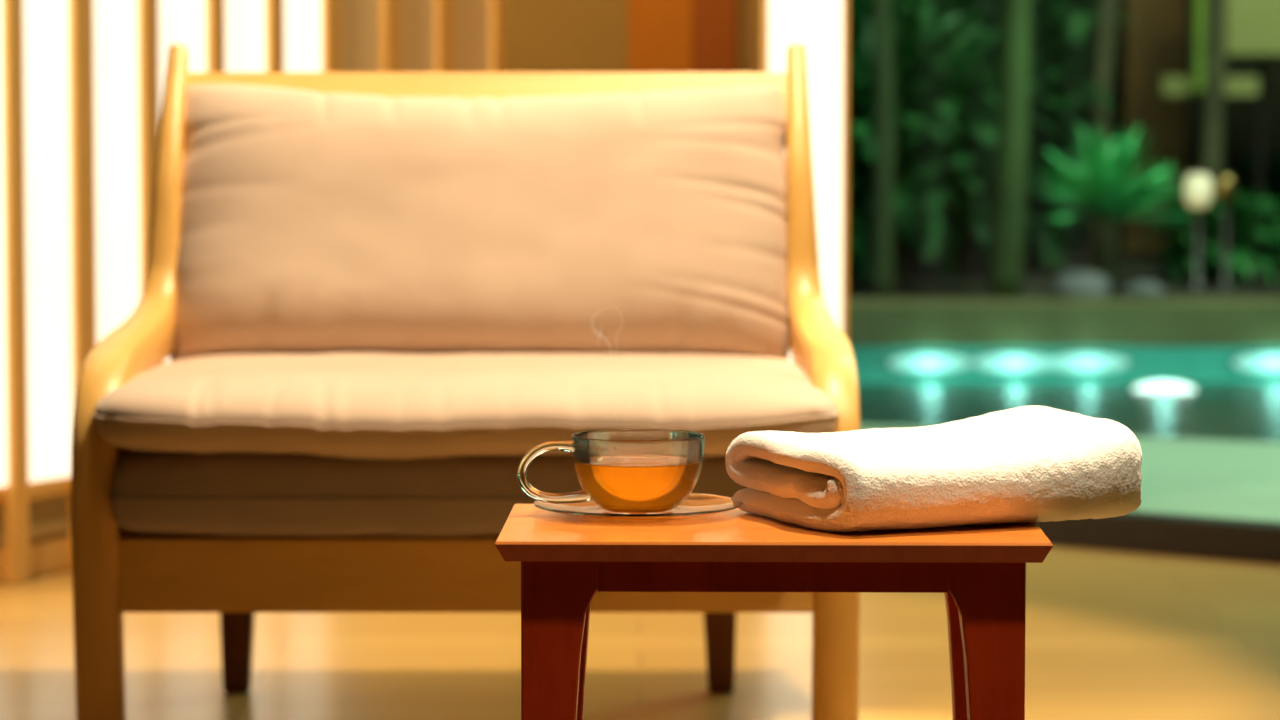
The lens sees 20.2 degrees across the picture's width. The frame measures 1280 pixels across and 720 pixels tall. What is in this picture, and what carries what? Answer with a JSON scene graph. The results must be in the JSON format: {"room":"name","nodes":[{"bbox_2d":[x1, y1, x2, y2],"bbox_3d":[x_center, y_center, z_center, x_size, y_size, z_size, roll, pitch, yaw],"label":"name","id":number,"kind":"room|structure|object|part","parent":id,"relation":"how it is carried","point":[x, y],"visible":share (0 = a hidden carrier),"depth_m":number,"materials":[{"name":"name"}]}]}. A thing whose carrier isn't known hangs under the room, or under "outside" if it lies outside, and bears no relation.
{"room":"spa relaxation lounge","nodes":[
{"label":"spa relaxation lounge","id":0,"kind":"room"},
{"bbox_2d":[504,0,744,71],"bbox_3d":[-1.410,-1.256,8.984,3.581,2.900,0.100,0,4,0],"label":"wall","id":1,"kind":"structure","parent":0,"point":[540,35],"depth_m":8.96,"materials":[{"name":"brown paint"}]},
{"bbox_2d":[628,0,736,71],"bbox_3d":[0.105,-0.976,8.928,0.271,2.250,0.049,0,4,0],"label":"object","id":2,"kind":"structure","parent":1,"relation":"in","point":[664,35],"depth_m":8.92,"materials":[{"name":"brown wood"}]},
{"bbox_2d":[0,494,1279,719],"bbox_3d":[0.037,0.555,3.548,6.474,0.050,11.000,0,4,0],"label":"floor","id":3,"kind":"structure","parent":0,"point":[1110,635],"depth_m":5.10,"materials":[{"name":"beige wood"}]},
{"bbox_2d":[0,0,504,582],"bbox_3d":[-0.839,-1.041,6.291,0.200,2.749,2.113,2,5,28],"label":"slatted screen","id":4,"kind":"object","parent":3,"relation":"on","point":[82,82],"visible":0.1,"depth_m":6.03,"materials":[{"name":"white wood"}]},
{"bbox_3d":[-1.066,-1.057,5.732,0.006,2.540,0.133,2,5,28],"label":"paper panel","id":5,"kind":"part","parent":4,"relation":"part of","materials":[{"name":"white paper"}]},
{"bbox_3d":[-0.799,0.182,6.356,0.029,0.040,2.113,2,5,28],"label":"rail","id":6,"kind":"part","parent":4,"relation":"part of","materials":[{"name":"brown wood"}]},
{"bbox_3d":[-0.983,-1.068,5.886,0.006,2.540,0.133,2,5,28],"label":"paper panel","id":7,"kind":"part","parent":4,"relation":"part of","materials":[{"name":"white paper"}]},
{"bbox_3d":[-0.893,-1.080,6.053,0.006,2.540,0.138,2,5,28],"label":"paper panel","id":8,"kind":"part","parent":4,"relation":"part of","materials":[{"name":"white paper"}]},
{"bbox_3d":[-0.802,-1.092,6.223,0.006,2.540,0.155,2,5,28],"label":"paper panel","id":9,"kind":"part","parent":4,"relation":"part of","materials":[{"name":"white paper"}]},
{"bbox_3d":[-0.711,-1.104,6.391,0.006,2.540,0.141,2,5,28],"label":"paper panel","id":10,"kind":"part","parent":4,"relation":"part of","materials":[{"name":"white paper"}]},
{"bbox_3d":[-0.624,-1.115,6.553,0.006,2.540,0.139,2,5,28],"label":"paper panel","id":11,"kind":"part","parent":4,"relation":"part of","materials":[{"name":"white paper"}]},
{"bbox_3d":[-0.531,-1.127,6.725,0.006,2.540,0.156,2,5,28],"label":"paper panel","id":12,"kind":"part","parent":4,"relation":"part of","materials":[{"name":"beige paper"}]},
{"bbox_3d":[-0.434,-1.140,6.905,0.006,2.540,0.139,2,5,28],"label":"paper panel","id":13,"kind":"part","parent":4,"relation":"part of","materials":[{"name":"beige paper"}]},
{"bbox_3d":[-0.339,-1.152,7.083,0.006,2.540,0.154,2,5,28],"label":"paper panel","id":14,"kind":"part","parent":4,"relation":"part of","materials":[{"name":"beige paper"}]},
{"bbox_2d":[71,44,859,719],"bbox_3d":[-0.200,0.040,4.412,0.906,0.862,0.756,0,4,0],"label":"armchair","id":15,"kind":"object","parent":3,"relation":"on","point":[369,296],"visible":0.86,"depth_m":4.51,"materials":[{"name":"brown wood"}]},
{"bbox_3d":[-0.621,0.038,4.440,0.059,0.862,0.647,0,4,2],"label":"frame","id":16,"kind":"part","parent":15,"relation":"part of","materials":[{"name":"brown wood"}]},
{"bbox_3d":[-0.594,0.170,4.463,0.016,0.196,0.600,0,4,0],"label":"rail","id":17,"kind":"part","parent":15,"relation":"part of","materials":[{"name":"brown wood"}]},
{"bbox_3d":[-0.533,0.334,4.785,0.052,0.216,0.052,0,4,0],"label":"leg","id":18,"kind":"part","parent":15,"relation":"part of","materials":[{"name":"brown wood"}]},
{"bbox_3d":[-0.200,0.197,4.465,0.770,0.022,0.590,0,4,0],"label":"seat panel","id":19,"kind":"part","parent":15,"relation":"part of","materials":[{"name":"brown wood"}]},
{"bbox_2d":[112,449,746,535],"bbox_3d":[-0.200,0.133,4.405,0.828,0.102,0.633,0,4,0],"label":"seat cushion","id":20,"kind":"object","parent":15,"relation":"on","point":[156,492],"depth_m":4.10,"materials":[{"name":"brown fabric"}]},
{"bbox_2d":[95,352,837,458],"bbox_3d":[-0.200,0.047,4.355,0.864,0.093,0.637,0,4,0],"label":"seat cushion","id":21,"kind":"object","parent":15,"relation":"on","point":[194,405],"depth_m":4.08,"materials":[{"name":"fabric"}]},
{"bbox_3d":[-0.200,0.247,4.154,0.804,0.086,0.028,0,4,0],"label":"rail","id":22,"kind":"part","parent":15,"relation":"part of","materials":[{"name":"brown wood"}]},
{"bbox_2d":[171,84,788,360],"bbox_3d":[-0.203,-0.180,4.614,0.795,0.398,0.138,0,-21,0],"label":"cushion","id":23,"kind":"object","parent":15,"relation":"on","point":[308,220],"depth_m":4.55,"materials":[{"name":"fabric"}]},
{"bbox_3d":[-0.200,-0.342,4.699,0.824,0.067,0.059,0,4,0],"label":"rail","id":24,"kind":"part","parent":15,"relation":"part of","materials":[{"name":"brown wood"}]},
{"bbox_3d":[0.104,0.334,4.785,0.052,0.216,0.052,0,4,0],"label":"leg","id":25,"kind":"part","parent":15,"relation":"part of","materials":[{"name":"brown wood"}]},
{"bbox_3d":[0.221,0.038,4.440,0.059,0.862,0.647,0,4,-2],"label":"frame","id":26,"kind":"part","parent":15,"relation":"part of","materials":[{"name":"brown wood"}]},
{"bbox_2d":[495,504,1052,719],"bbox_3d":[0.103,0.353,2.856,0.420,0.450,0.262,0,4,1],"label":"side table","id":27,"kind":"object","parent":3,"relation":"on","point":[980,569],"visible":0.98,"depth_m":2.73,"materials":[{"name":"brown wood"}]},
{"bbox_3d":[-0.061,0.367,2.767,0.058,0.434,0.044,0,4,1],"label":"leg","id":28,"kind":"part","parent":27,"relation":"part of","materials":[{"name":"brown wood"}]},
{"bbox_3d":[-0.057,0.354,2.953,0.058,0.434,0.044,0,4,1],"label":"leg","id":29,"kind":"part","parent":27,"relation":"part of","materials":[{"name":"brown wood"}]},
{"bbox_2d":[533,493,742,519],"bbox_3d":[-0.002,0.119,2.897,0.169,0.009,0.169,0,4,0],"label":"saucer","id":30,"kind":"object","parent":27,"relation":"on","point":[695,504],"visible":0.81,"depth_m":2.89,"materials":[{"name":"clear glass"}]},
{"bbox_2d":[517,429,704,512],"bbox_3d":[-0.014,0.091,2.887,0.137,0.061,0.107,-3,5,-36],"label":"teacup","id":31,"kind":"object","parent":30,"relation":"on","point":[579,445],"visible":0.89,"depth_m":2.88,"materials":[{"name":"clear glass"}]},
{"bbox_3d":[-0.070,0.090,2.891,0.059,0.051,0.010,0,4,-4],"label":"handle","id":32,"kind":"part","parent":31,"relation":"part of","materials":[{"name":"clear glass"}]},
{"bbox_2d":[575,454,700,500],"bbox_3d":[-0.002,0.099,2.896,0.101,0.038,0.101,0,4,0],"label":"tea","id":33,"kind":"object","parent":31,"relation":"in","point":[634,477],"visible":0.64,"depth_m":2.86,"materials":[{"name":"orange liquid"}]},
{"bbox_2d":[725,405,1141,531],"bbox_3d":[0.255,0.084,2.887,0.318,0.080,0.214,-2,4,-23],"label":"folded towel","id":34,"kind":"object","parent":27,"relation":"on","point":[1022,464],"visible":1,"depth_m":2.81,"materials":[{"name":"fabric"}]},
{"bbox_3d":[0.267,0.354,2.946,0.058,0.434,0.044,0,4,1],"label":"leg","id":35,"kind":"part","parent":27,"relation":"part of","materials":[{"name":"brown wood"}]},
{"bbox_3d":[0.263,0.367,2.761,0.058,0.434,0.044,0,4,1],"label":"leg","id":36,"kind":"part","parent":27,"relation":"part of","materials":[{"name":"brown wood"}]},
{"bbox_2d":[763,0,848,360],"bbox_3d":[0.306,-1.060,6.617,0.155,2.740,0.110,0,4,0],"label":"pillar","id":37,"kind":"structure","parent":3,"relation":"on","point":[822,26],"depth_m":6.61,"materials":[{"name":"white"}]},
{"bbox_3d":[0.231,-1.088,6.664,0.006,2.690,0.012,0,4,0],"label":"corner post","id":38,"kind":"part","parent":37,"relation":"part of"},
{"bbox_3d":[0.231,-1.081,6.566,0.006,2.690,0.012,0,4,0],"label":"corner post","id":39,"kind":"part","parent":37,"relation":"part of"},
{"bbox_3d":[0.378,-1.081,6.566,0.011,2.690,0.012,0,4,0],"label":"corner post","id":40,"kind":"part","parent":37,"relation":"part of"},
{"bbox_2d":[745,0,762,71],"bbox_3d":[0.306,-1.173,7.804,0.090,2.900,2.266,0,4,0],"label":"wall","id":41,"kind":"structure","parent":0,"point":[753,8],"depth_m":8.23,"materials":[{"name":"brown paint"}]},
{"bbox_2d":[1036,511,1279,563],"bbox_3d":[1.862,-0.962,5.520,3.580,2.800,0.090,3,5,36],"label":"window sill","id":42,"kind":"structure","parent":41,"relation":"in","point":[1246,540],"depth_m":6.25,"materials":[{"name":"black metal"}]},
{"bbox_3d":[3.930,0.779,9.989,7.139,0.100,4.020,0,4,0],"label":"basin","id":43,"kind":"object","parent":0,"visible":0},
{"bbox_2d":[851,346,1279,430],"bbox_3d":[3.930,0.272,11.938,7.139,0.638,0.020,0,4,0],"label":"wall","id":44,"kind":"structure","parent":43,"relation":"on","point":[1149,363],"depth_m":11.91,"materials":[{"name":"tile"}]},
{"bbox_2d":[884,351,971,374],"bbox_3d":[0.957,0.011,11.900,0.300,0.080,0.020,0,4,0],"label":"light","id":45,"kind":"object","parent":44,"relation":"attached to","point":[919,362],"visible":1,"depth_m":11.89,"materials":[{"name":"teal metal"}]},
{"bbox_2d":[972,351,1053,374],"bbox_3d":[1.238,0.011,11.900,0.300,0.080,0.020,0,4,0],"label":"light","id":46,"kind":"object","parent":44,"relation":"attached to","point":[1004,362],"visible":1,"depth_m":11.89,"materials":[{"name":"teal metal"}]},
{"bbox_2d":[1048,351,1131,374],"bbox_3d":[1.478,0.011,11.900,0.300,0.080,0.020,0,4,0],"label":"light","id":47,"kind":"object","parent":44,"relation":"attached to","point":[1077,362],"visible":1,"depth_m":11.89,"materials":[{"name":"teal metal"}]},
{"bbox_2d":[1228,351,1279,374],"bbox_3d":[2.095,0.011,11.900,0.300,0.080,0.020,0,4,0],"label":"light","id":48,"kind":"object","parent":44,"relation":"attached to","point":[1263,362],"visible":1,"depth_m":11.89,"materials":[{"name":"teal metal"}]},
{"bbox_3d":[3.930,0.304,12.201,7.139,0.737,0.500,0,4,0],"label":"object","id":49,"kind":"object","parent":43,"relation":"on","visible":0},
{"bbox_2d":[848,298,1279,345],"bbox_3d":[3.930,-0.129,12.156,7.139,0.132,0.530,0,4,0],"label":"pond edge","id":50,"kind":"structure","parent":49,"relation":"on","point":[871,321],"depth_m":11.89,"materials":[{"name":"stone"}]},
{"label":"outside","id":51,"kind":"structure","parent":0,"visible":0},
{"bbox_2d":[848,245,1279,297],"bbox_3d":[3.930,-0.221,15.723,7.139,0.390,6.600,0,4,0],"label":"ground","id":52,"kind":"structure","parent":51,"point":[932,283],"depth_m":14.21,"materials":[{"name":"soil"}]},
{"bbox_2d":[870,0,893,297],"bbox_3d":[0.831,-2.304,12.620,0.516,4.203,0.461,0,4,0],"label":"bamboo culm","id":53,"kind":"object","parent":52,"relation":"on","point":[881,282],"visible":0.96,"depth_m":12.71,"materials":[{"name":"green plant"}]},
{"bbox_2d":[848,0,1038,291],"bbox_3d":[0.929,-0.856,13.351,1.111,1.215,0.855,0,4,0],"label":"leafy shrub","id":54,"kind":"object","parent":52,"relation":"on","point":[950,172],"visible":0.56,"depth_m":13.21,"materials":[{"name":"green plant"}]},
{"bbox_2d":[852,0,1111,277],"bbox_3d":[1.329,-1.028,14.452,1.166,1.515,0.954,0,4,0],"label":"leafy shrub","id":55,"kind":"object","parent":52,"relation":"on","point":[1049,124],"visible":0.23,"depth_m":14.38,"materials":[{"name":"green plant"}]},
{"bbox_2d":[849,0,1130,258],"bbox_3d":[1.294,-1.654,16.212,1.766,2.406,1.342,-1,4,-12],"label":"leafy shrub","id":56,"kind":"object","parent":52,"relation":"on","point":[1079,25],"visible":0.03,"depth_m":16.10,"materials":[{"name":"green plant"}]},
{"bbox_2d":[985,0,1030,297],"bbox_3d":[1.304,-2.302,12.615,0.512,4.206,0.403,-1,4,-11],"label":"bamboo culm","id":57,"kind":"object","parent":52,"relation":"on","point":[1004,280],"visible":0.94,"depth_m":12.70,"materials":[{"name":"green plant"}]},
{"bbox_2d":[977,135,1086,269],"bbox_3d":[1.619,-0.660,15.317,0.591,0.694,0.507,3,5,32],"label":"leafy shrub","id":58,"kind":"object","parent":52,"relation":"on","point":[1043,252],"visible":0.14,"depth_m":15.21,"materials":[{"name":"green plant"}]},
{"bbox_2d":[855,0,1279,244],"bbox_3d":[3.500,-3.337,17.910,9.000,6.300,0.200,0,4,0],"label":"wall","id":59,"kind":"structure","parent":52,"relation":"on","point":[1239,134],"depth_m":17.96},
{"bbox_2d":[1047,271,1111,297],"bbox_3d":[1.537,-0.243,12.614,0.222,0.136,0.216,2,4,24],"label":"boulder","id":60,"kind":"object","parent":52,"relation":"on","point":[1080,284],"visible":0.75,"depth_m":12.54,"materials":[{"name":"grey stone"}]},
{"bbox_2d":[1091,0,1116,269],"bbox_3d":[1.944,-2.376,15.073,0.354,4.003,0.327,-2,5,-32],"label":"trunk","id":61,"kind":"object","parent":52,"relation":"on","point":[1106,9],"visible":0.58,"depth_m":15.13,"materials":[{"name":"green plant"}]},
{"bbox_2d":[1025,120,1197,297],"bbox_3d":[1.672,-0.544,12.997,0.718,0.641,0.744,0,4,0],"label":"palm","id":62,"kind":"object","parent":52,"relation":"on","point":[1102,190],"visible":0.98,"depth_m":12.93,"materials":[{"name":"green plant"}]},
{"bbox_3d":[1.690,-0.375,13.006,0.097,0.302,0.096,0,4,0],"label":"stem","id":63,"kind":"part","parent":62,"relation":"part of","materials":[{"name":"green plant"}]},
{"bbox_2d":[1044,0,1193,250],"bbox_3d":[2.171,-1.131,17.257,1.087,1.381,0.856,0,4,0],"label":"leafy shrub","id":64,"kind":"object","parent":52,"relation":"on","point":[1078,238],"visible":0.15,"depth_m":17.17,"materials":[{"name":"green plant"}]},
{"bbox_2d":[1121,281,1165,297],"bbox_3d":[1.763,-0.234,12.612,0.156,0.087,0.151,0,4,0],"label":"boulder","id":65,"kind":"object","parent":52,"relation":"on","point":[1140,289],"visible":0.64,"depth_m":12.56,"materials":[{"name":"grey stone"}]},
{"bbox_2d":[1122,0,1186,253],"bbox_3d":[2.399,-2.045,16.718,0.284,3.110,0.080,0,4,0],"label":"fence panel","id":66,"kind":"object","parent":52,"relation":"on","point":[1155,37],"visible":0.66,"depth_m":16.74,"materials":[{"name":"brown wood"}]},
{"bbox_2d":[1181,168,1212,290],"bbox_3d":[2.091,-0.491,13.499,0.120,0.461,0.120,0,4,0],"label":"lantern","id":67,"kind":"object","parent":52,"relation":"on","point":[1202,186],"visible":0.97,"depth_m":13.47,"materials":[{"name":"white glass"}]},
{"bbox_3d":[2.091,-0.637,13.489,0.104,0.133,0.104,0,4,0],"label":"lamp shade","id":68,"kind":"part","parent":67,"relation":"part of","materials":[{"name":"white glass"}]},
{"bbox_2d":[1132,189,1279,283],"bbox_3d":[2.276,-0.462,14.165,0.686,0.461,0.557,0,4,0],"label":"leafy shrub","id":69,"kind":"object","parent":52,"relation":"on","point":[1242,253],"visible":0.81,"depth_m":14.07,"materials":[{"name":"green plant"}]},
{"bbox_2d":[1200,0,1226,243],"bbox_3d":[2.404,-2.367,14.957,0.431,4.004,0.454,2,5,31],"label":"trunk","id":70,"kind":"object","parent":52,"relation":"on","point":[1215,10],"visible":0.62,"depth_m":15.04,"materials":[{"name":"green plant"}]},
{"bbox_2d":[1161,0,1279,261],"bbox_3d":[2.774,-1.258,15.886,1.020,1.657,0.730,0,4,0],"label":"shelter","id":71,"kind":"object","parent":52,"relation":"on","point":[1253,26],"visible":0.66,"depth_m":15.54,"materials":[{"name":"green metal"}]},
{"bbox_3d":[2.734,-0.886,15.877,0.030,0.917,0.040,0,4,0],"label":"post","id":72,"kind":"part","parent":71,"relation":"part of","materials":[{"name":"brown wood"}]},
{"bbox_2d":[1211,171,1240,290],"bbox_3d":[2.204,-0.488,13.549,0.120,0.448,0.120,0,4,0],"label":"lantern","id":73,"kind":"object","parent":52,"relation":"on","point":[1226,185],"visible":1,"depth_m":13.53,"materials":[{"name":"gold metal"}]},
{"bbox_3d":[2.204,-0.647,13.538,0.081,0.104,0.081,0,4,0],"label":"lamp shade","id":74,"kind":"part","parent":73,"relation":"part of","materials":[{"name":"gold metal"}]},
{"bbox_2d":[1191,150,1279,250],"bbox_3d":[3.047,-0.717,17.197,0.858,0.568,0.670,0,4,0],"label":"leafy shrub","id":75,"kind":"object","parent":52,"relation":"on","point":[1241,174],"visible":0.28,"depth_m":17.14,"materials":[{"name":"green plant"}]},
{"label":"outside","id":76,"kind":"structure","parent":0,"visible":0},
{"bbox_2d":[858,382,1279,442],"bbox_3d":[3.930,0.222,9.790,7.139,0.002,4.300,0,4,0],"label":"pond water","id":77,"kind":"structure","parent":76,"point":[1252,413],"depth_m":11.06,"materials":[{"name":"teal liquid"}]},
{"bbox_2d":[1130,382,1198,394],"bbox_3d":[1.673,0.096,11.485,0.220,0.052,0.220,0,4,0],"label":"light","id":78,"kind":"object","parent":77,"relation":"on","point":[1151,388],"visible":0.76,"depth_m":11.42,"materials":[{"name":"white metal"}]},
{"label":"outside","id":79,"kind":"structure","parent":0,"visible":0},
{"bbox_2d":[860,425,1279,521],"bbox_3d":[2.137,0.476,6.736,5.290,0.300,2.754,2,4,27],"label":"ledge","id":80,"kind":"object","parent":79,"point":[1197,477],"depth_m":7.76,"materials":[{"name":"stone"}]}
]}

